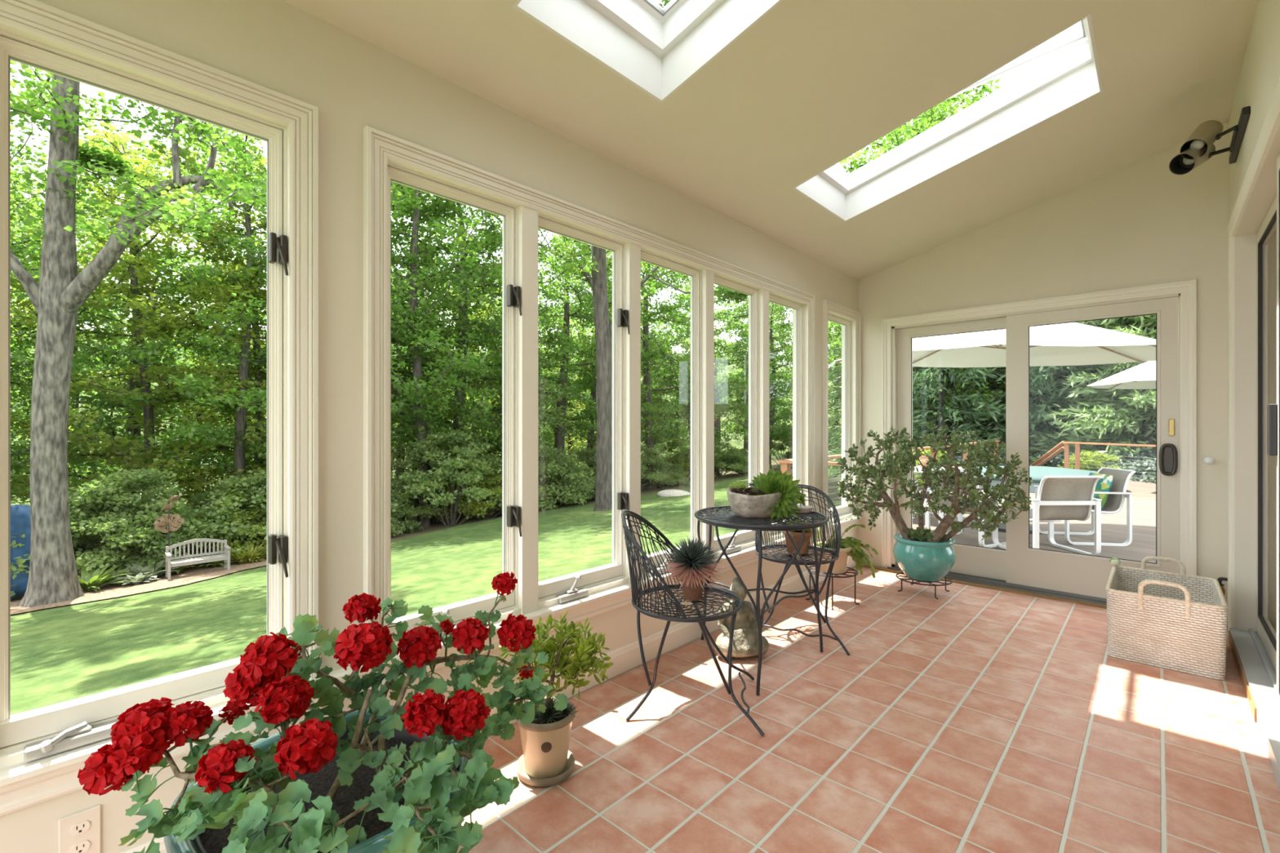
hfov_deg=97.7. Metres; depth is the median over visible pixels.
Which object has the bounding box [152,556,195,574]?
fern
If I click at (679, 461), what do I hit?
shrub
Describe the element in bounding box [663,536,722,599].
spiky succulent
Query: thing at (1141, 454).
groundcover
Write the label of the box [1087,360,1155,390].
patio umbrella
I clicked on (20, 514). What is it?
netting
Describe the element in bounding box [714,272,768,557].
window
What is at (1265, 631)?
door
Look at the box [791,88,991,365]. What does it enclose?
tree
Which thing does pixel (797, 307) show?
window
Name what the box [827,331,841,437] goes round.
tree
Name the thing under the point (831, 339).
tree
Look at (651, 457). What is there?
shrub
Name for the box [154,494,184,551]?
spinner
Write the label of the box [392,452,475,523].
shrub
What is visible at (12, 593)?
shrub
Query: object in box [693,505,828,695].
table
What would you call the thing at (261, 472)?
shrub
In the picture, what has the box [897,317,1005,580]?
door
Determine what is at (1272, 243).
wall
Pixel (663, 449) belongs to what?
shrub
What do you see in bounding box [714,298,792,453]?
tree
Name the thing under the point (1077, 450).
deck railing
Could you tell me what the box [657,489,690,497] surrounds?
boulder
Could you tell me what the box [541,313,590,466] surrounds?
tree
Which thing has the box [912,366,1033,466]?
tree
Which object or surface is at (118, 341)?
tree
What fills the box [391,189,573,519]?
tree
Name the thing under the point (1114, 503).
patio chair
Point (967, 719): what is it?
floor
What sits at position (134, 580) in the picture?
hosta
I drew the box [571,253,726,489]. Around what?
tree
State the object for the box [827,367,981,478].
tree
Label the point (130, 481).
shrub
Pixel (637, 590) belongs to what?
wire chair
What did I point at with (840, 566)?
pot
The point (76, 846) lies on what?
socket
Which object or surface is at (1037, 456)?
groundcover
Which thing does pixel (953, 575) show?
trim
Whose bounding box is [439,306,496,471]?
tree
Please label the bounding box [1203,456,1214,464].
coat hook
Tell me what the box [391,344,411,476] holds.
tree
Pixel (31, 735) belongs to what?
window
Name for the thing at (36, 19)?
trim
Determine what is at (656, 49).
window
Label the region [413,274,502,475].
tree
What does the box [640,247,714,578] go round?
window
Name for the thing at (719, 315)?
tree
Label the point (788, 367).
tree
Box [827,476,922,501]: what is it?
bank
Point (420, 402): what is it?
tree
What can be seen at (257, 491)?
shrub
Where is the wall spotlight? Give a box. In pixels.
[1168,106,1250,174]
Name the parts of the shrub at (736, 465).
stem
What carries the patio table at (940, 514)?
on the deck
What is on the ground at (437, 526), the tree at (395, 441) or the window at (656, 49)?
the tree at (395, 441)
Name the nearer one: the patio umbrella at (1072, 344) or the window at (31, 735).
the window at (31, 735)
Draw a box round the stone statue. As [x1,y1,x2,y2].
[714,577,768,657]
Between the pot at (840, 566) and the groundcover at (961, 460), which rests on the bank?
the groundcover at (961, 460)
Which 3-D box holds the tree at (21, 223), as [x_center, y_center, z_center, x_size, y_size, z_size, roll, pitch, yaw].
[-31.439,-1.960,29.639,9.749,18.175,9.716,0,0,34]
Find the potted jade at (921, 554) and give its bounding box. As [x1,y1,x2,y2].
[835,422,1032,582]
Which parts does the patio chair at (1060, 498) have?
frame, sling rail, armrest, frame, sling rail, armrest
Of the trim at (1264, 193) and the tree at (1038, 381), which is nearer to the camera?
the trim at (1264, 193)
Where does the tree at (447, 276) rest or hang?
on the ground at (437, 526)
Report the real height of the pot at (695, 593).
0.120 m
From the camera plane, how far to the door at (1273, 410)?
2.24 m
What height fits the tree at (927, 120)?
15.174 m
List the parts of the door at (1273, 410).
handle, frame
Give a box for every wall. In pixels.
[0,0,858,852]
[858,121,1229,625]
[1229,0,1279,220]
[1267,227,1276,633]
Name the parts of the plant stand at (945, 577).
leg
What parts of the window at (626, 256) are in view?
crank handle, latch handle, latch handle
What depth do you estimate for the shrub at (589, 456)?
29.37 m
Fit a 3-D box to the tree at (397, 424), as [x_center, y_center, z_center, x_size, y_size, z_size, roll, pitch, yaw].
[-16.282,-2.380,37.648,8.526,16.674,8.498,0,0,-36]
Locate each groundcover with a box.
[926,447,1039,466]
[1004,448,1142,470]
[1044,442,1155,468]
[1085,457,1155,483]
[1131,457,1155,472]
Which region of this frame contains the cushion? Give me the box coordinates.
[1088,472,1112,508]
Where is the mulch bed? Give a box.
[10,555,266,614]
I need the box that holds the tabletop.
[962,466,1097,483]
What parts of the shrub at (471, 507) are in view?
stem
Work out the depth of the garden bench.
14.92 m
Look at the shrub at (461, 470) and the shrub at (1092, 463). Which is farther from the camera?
the shrub at (461, 470)
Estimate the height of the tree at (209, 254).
17.783 m
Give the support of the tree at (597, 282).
on the lawn at (68, 652)
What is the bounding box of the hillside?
[10,331,841,511]
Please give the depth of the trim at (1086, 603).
4.15 m
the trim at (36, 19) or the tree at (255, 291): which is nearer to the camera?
the trim at (36, 19)
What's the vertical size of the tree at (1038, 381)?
10.452 m
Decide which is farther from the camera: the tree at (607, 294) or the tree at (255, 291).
the tree at (607, 294)
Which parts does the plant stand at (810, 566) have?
leg, leg, leg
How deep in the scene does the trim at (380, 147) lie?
1.94 m
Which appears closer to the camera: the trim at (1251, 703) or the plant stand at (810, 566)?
the trim at (1251, 703)
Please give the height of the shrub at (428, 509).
2.415 m
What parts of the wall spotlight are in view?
bulb, bulb, arm, arm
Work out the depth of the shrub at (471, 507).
22.71 m
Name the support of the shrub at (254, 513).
on the mulch bed
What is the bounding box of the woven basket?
[1105,556,1228,680]
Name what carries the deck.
on the skirt
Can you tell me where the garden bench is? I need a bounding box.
[164,538,231,580]
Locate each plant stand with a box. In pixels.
[805,564,859,609]
[895,572,952,599]
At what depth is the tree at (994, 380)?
21.46 m
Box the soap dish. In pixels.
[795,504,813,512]
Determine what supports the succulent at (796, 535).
on the wire chair at (835, 554)
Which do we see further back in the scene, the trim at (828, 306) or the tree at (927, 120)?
the tree at (927, 120)
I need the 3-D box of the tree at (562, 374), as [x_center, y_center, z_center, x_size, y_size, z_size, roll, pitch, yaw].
[-3.812,-3.577,28.715,8.037,15.769,8.063,0,0,-21]
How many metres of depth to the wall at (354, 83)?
1.86 m
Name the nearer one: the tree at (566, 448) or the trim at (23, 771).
the trim at (23, 771)
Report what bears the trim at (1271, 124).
attached to the wall at (1260, 74)
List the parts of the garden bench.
leg, armrest, leg, frame, seat, leg, armrest, leg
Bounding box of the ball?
[1109,557,1120,565]
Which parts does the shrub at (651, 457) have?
stem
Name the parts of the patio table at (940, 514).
leg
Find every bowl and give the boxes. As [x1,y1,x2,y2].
[726,468,807,521]
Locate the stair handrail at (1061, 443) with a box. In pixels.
[1029,440,1064,466]
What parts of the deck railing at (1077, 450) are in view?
post, post, rail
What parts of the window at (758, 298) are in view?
crank handle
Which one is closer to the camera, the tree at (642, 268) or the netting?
the netting
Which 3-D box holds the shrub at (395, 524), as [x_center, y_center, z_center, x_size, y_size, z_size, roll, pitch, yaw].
[-9.983,3.306,20.799,3.342,1.960,4.053,0,0,-36]
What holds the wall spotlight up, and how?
attached to the wall at (1260, 74)
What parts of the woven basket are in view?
handle, handle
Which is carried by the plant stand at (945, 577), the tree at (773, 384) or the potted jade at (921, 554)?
the potted jade at (921, 554)
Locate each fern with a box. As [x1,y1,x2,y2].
[78,564,144,592]
[89,566,137,586]
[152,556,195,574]
[190,547,238,567]
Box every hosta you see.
[112,572,155,585]
[113,559,180,582]
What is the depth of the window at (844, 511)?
4.97 m
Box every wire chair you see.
[621,510,764,736]
[755,484,849,655]
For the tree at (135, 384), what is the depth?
21.49 m
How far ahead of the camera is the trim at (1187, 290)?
3.61 m
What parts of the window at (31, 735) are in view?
crank handle, latch handle, latch handle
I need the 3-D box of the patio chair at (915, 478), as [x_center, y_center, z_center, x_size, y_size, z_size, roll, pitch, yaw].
[3.838,0.893,8.192,0.680,0.812,0.717,0,0,-42]
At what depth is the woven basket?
2.89 m
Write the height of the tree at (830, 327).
19.237 m
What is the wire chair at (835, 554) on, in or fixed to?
on the floor
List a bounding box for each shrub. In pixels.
[10,488,164,579]
[10,584,22,599]
[68,467,204,567]
[91,505,266,573]
[155,491,266,565]
[190,473,266,547]
[244,453,266,537]
[391,472,443,530]
[391,492,423,536]
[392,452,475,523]
[393,430,502,526]
[431,460,502,519]
[475,472,558,515]
[495,448,595,505]
[542,440,570,471]
[544,466,595,505]
[571,433,648,490]
[590,444,676,491]
[640,462,690,487]
[653,438,690,470]
[663,447,716,482]
[714,443,748,478]
[718,447,774,474]
[768,423,792,467]
[827,435,841,462]
[912,448,960,492]
[1057,450,1133,477]
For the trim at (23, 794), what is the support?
attached to the wall at (354, 83)
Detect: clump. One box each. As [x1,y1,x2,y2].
[217,542,266,563]
[253,545,266,558]
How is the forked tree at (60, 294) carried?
on the mulch bed
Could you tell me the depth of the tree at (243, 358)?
18.58 m
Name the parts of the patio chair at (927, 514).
frame, frame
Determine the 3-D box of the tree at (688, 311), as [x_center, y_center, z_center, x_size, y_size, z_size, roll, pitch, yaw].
[5.521,-4.660,59.780,8.779,19.395,8.581,0,0,-45]
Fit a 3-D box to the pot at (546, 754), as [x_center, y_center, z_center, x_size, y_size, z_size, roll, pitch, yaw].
[-0.339,1.140,2.012,0.195,0.180,0.195,0,0,43]
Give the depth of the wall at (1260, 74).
2.51 m
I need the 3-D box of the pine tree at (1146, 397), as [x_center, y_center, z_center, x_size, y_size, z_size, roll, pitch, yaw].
[14.481,-1.572,16.198,6.727,9.528,7.146,0,0,-35]
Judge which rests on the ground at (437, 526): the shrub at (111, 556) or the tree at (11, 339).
the tree at (11, 339)
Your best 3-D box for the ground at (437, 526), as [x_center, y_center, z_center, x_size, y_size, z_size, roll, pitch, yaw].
[2.325,3.652,34.825,100.000,14.400,130.000,0,0,43]
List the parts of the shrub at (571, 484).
stem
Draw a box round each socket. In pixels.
[70,820,89,835]
[70,840,89,852]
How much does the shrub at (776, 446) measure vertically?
3.421 m
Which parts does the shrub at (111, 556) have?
stem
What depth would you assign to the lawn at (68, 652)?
10.44 m
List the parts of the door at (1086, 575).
handle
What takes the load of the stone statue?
on the floor
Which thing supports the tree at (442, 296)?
on the ground at (437, 526)
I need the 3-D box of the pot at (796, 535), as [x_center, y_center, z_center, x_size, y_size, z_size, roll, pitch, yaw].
[0.955,0.700,3.388,0.172,0.134,0.172,0,0,43]
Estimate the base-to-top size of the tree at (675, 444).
9.802 m
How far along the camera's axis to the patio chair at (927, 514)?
6.30 m
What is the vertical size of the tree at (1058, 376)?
11.448 m
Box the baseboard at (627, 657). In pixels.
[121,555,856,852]
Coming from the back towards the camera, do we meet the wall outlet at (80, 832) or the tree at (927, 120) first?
the tree at (927, 120)
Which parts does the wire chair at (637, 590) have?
leg, backrest, seat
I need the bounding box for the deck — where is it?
[912,480,1155,563]
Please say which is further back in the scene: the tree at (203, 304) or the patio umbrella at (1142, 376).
the tree at (203, 304)
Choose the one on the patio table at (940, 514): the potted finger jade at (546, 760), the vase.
the vase
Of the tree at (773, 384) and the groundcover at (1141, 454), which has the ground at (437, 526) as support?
the tree at (773, 384)
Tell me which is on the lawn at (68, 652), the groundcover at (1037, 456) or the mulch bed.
the mulch bed
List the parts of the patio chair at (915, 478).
frame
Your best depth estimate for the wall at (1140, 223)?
3.84 m
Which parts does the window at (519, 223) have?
crank handle, latch handle, latch handle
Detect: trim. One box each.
[0,0,318,680]
[0,515,862,788]
[0,519,860,816]
[363,125,814,626]
[822,299,861,525]
[857,564,1106,608]
[881,279,1196,575]
[887,563,1106,604]
[1227,76,1279,630]
[1227,630,1256,721]
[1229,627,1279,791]
[1234,124,1279,632]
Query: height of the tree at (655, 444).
14.200 m
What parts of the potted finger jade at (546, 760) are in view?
stem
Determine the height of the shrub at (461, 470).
3.971 m
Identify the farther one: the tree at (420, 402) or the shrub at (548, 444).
the shrub at (548, 444)
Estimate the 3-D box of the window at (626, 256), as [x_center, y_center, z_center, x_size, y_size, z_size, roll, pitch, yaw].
[-0.256,-0.068,2.699,0.131,1.749,0.657,0,0,43]
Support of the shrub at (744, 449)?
on the ground at (437, 526)
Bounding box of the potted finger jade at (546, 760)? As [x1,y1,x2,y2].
[497,610,613,786]
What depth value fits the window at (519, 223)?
2.38 m
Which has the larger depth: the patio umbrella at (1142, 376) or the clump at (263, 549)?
the clump at (263, 549)
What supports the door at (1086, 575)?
in the wall at (1140, 223)
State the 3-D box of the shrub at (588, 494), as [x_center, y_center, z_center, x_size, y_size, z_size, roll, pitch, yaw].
[-3.076,2.968,28.254,3.509,2.058,4.256,0,0,3]
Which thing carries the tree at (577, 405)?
on the ground at (437, 526)
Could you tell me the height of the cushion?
0.369 m
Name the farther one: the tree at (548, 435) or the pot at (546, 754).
the tree at (548, 435)
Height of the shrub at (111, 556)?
2.863 m
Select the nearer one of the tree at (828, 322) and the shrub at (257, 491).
the shrub at (257, 491)
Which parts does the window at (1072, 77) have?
sash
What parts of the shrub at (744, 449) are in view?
stem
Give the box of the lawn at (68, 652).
[10,466,841,715]
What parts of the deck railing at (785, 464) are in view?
post, rail, post, post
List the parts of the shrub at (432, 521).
stem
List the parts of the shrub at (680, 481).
stem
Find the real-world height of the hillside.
22.311 m
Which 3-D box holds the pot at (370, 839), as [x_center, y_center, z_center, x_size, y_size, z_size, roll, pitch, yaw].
[-0.724,1.033,1.328,0.616,0.418,0.616,0,0,43]
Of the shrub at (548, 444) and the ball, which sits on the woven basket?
the ball
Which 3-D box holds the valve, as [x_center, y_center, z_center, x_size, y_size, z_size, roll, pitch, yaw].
[3.577,1.087,3.438,0.065,0.310,0.048,0,0,43]
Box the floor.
[456,565,1279,852]
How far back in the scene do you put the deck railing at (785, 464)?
7.19 m
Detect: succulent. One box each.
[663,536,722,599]
[782,519,812,554]
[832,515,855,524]
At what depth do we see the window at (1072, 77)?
3.29 m
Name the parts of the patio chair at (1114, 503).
frame, frame, sling rail, armrest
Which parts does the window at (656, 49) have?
frame, sash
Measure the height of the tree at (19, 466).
15.284 m
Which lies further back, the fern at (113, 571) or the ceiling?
the fern at (113, 571)
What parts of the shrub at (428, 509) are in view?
stem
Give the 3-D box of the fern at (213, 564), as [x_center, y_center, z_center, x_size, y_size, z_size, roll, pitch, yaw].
[-12.173,3.831,16.075,1.286,0.436,1.413,0,0,21]
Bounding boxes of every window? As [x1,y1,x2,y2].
[0,26,288,768]
[387,160,537,646]
[511,0,782,102]
[537,211,640,609]
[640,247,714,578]
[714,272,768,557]
[768,291,804,540]
[792,13,1102,222]
[827,311,854,523]
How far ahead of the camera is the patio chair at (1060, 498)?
5.49 m
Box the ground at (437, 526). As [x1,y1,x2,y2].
[10,453,831,615]
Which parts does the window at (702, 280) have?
crank handle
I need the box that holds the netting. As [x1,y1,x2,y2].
[10,504,31,599]
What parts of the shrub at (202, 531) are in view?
stem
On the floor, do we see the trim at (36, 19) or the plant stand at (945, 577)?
the plant stand at (945, 577)
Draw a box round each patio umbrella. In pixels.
[833,322,1155,533]
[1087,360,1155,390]
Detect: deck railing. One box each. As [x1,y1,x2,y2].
[778,440,999,506]
[1062,441,1155,480]
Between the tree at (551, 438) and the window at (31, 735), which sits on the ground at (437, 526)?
the tree at (551, 438)
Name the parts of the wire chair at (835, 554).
leg, seat, backrest, leg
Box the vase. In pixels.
[919,455,928,468]
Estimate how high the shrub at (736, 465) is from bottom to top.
2.464 m
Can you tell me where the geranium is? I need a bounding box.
[77,571,568,852]
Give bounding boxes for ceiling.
[282,0,1257,279]
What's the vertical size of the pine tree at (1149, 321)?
10.481 m
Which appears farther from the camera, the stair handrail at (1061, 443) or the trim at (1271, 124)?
the stair handrail at (1061, 443)
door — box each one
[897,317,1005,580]
[1005,296,1177,598]
[1256,195,1276,672]
[1266,152,1279,719]
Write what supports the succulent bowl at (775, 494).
on the table at (726, 519)
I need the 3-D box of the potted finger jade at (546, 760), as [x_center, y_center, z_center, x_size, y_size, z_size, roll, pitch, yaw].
[-0.307,0.956,2.017,0.419,0.572,0.299,0,0,-15]
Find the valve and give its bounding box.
[1217,577,1227,595]
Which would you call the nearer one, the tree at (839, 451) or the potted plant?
the potted plant
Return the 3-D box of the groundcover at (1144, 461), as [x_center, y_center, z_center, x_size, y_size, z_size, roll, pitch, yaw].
[14.124,1.298,13.171,5.038,1.291,4.940,0,0,1]
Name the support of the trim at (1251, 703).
attached to the wall at (1260, 74)
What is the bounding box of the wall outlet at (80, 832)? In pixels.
[58,804,101,852]
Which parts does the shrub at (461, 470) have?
stem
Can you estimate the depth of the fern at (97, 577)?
13.81 m
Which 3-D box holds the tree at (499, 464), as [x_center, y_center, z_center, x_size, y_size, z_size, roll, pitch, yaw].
[-5.816,-0.271,25.789,6.071,9.280,6.115,0,0,3]
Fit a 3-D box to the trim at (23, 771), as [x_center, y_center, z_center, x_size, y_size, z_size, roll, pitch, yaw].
[-0.153,0.816,2.751,0.092,0.028,6.200,0,0,43]
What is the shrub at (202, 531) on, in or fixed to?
on the mulch bed
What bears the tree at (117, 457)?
on the ground at (437, 526)
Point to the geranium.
(375, 775)
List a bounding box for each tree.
[10,60,266,612]
[10,93,130,493]
[10,114,266,524]
[10,132,266,499]
[10,171,185,502]
[10,220,161,504]
[10,338,28,439]
[102,137,266,506]
[104,119,266,476]
[119,271,266,493]
[167,253,266,471]
[220,328,429,482]
[249,182,501,429]
[391,181,502,528]
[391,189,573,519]
[391,208,455,448]
[391,266,454,479]
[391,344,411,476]
[395,275,501,462]
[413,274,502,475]
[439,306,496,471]
[440,262,559,460]
[448,315,578,482]
[465,0,748,511]
[485,229,647,503]
[485,294,568,444]
[537,235,665,496]
[537,311,595,465]
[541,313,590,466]
[565,298,675,452]
[569,252,690,423]
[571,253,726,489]
[581,293,668,431]
[640,338,688,455]
[650,271,777,476]
[650,333,738,460]
[662,288,733,426]
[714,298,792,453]
[721,297,792,469]
[733,302,792,424]
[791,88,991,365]
[791,321,841,462]
[827,75,1067,448]
[827,151,932,380]
[827,321,841,391]
[827,322,930,477]
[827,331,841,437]
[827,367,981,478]
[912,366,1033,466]
[914,367,1073,446]
[948,323,1140,455]
[1001,320,1154,447]
[1029,314,1155,466]
[1068,315,1155,457]
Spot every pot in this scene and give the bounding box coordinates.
[163,705,474,852]
[519,709,572,778]
[681,578,703,599]
[782,529,812,554]
[813,541,851,573]
[893,533,955,582]
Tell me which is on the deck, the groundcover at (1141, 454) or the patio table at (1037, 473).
the patio table at (1037, 473)
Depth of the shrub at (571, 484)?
25.23 m
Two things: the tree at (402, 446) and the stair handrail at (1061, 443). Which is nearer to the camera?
the stair handrail at (1061, 443)
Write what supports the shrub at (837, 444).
on the ground at (437, 526)
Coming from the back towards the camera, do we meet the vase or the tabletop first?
the tabletop
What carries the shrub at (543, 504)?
on the ground at (437, 526)
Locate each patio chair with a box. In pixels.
[912,473,933,518]
[924,468,1005,547]
[992,475,1102,555]
[1033,466,1135,546]
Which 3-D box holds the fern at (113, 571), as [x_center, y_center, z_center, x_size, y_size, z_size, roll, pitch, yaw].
[-13.416,3.889,14.298,1.143,0.388,1.256,0,0,19]
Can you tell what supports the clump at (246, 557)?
on the mulch bed
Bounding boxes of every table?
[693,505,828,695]
[913,465,964,523]
[962,466,1097,493]
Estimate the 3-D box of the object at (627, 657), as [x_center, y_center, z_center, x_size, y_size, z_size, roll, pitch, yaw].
[-0.145,1.175,2.744,0.014,0.126,6.200,0,0,43]
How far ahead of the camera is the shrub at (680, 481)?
33.28 m
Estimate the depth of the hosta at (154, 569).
14.68 m
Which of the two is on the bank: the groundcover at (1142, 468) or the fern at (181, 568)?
the groundcover at (1142, 468)
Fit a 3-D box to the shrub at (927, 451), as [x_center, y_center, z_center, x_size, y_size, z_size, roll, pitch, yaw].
[7.436,1.510,14.595,2.894,1.866,3.000,0,0,-32]
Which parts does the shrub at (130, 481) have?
stem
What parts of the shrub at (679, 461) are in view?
stem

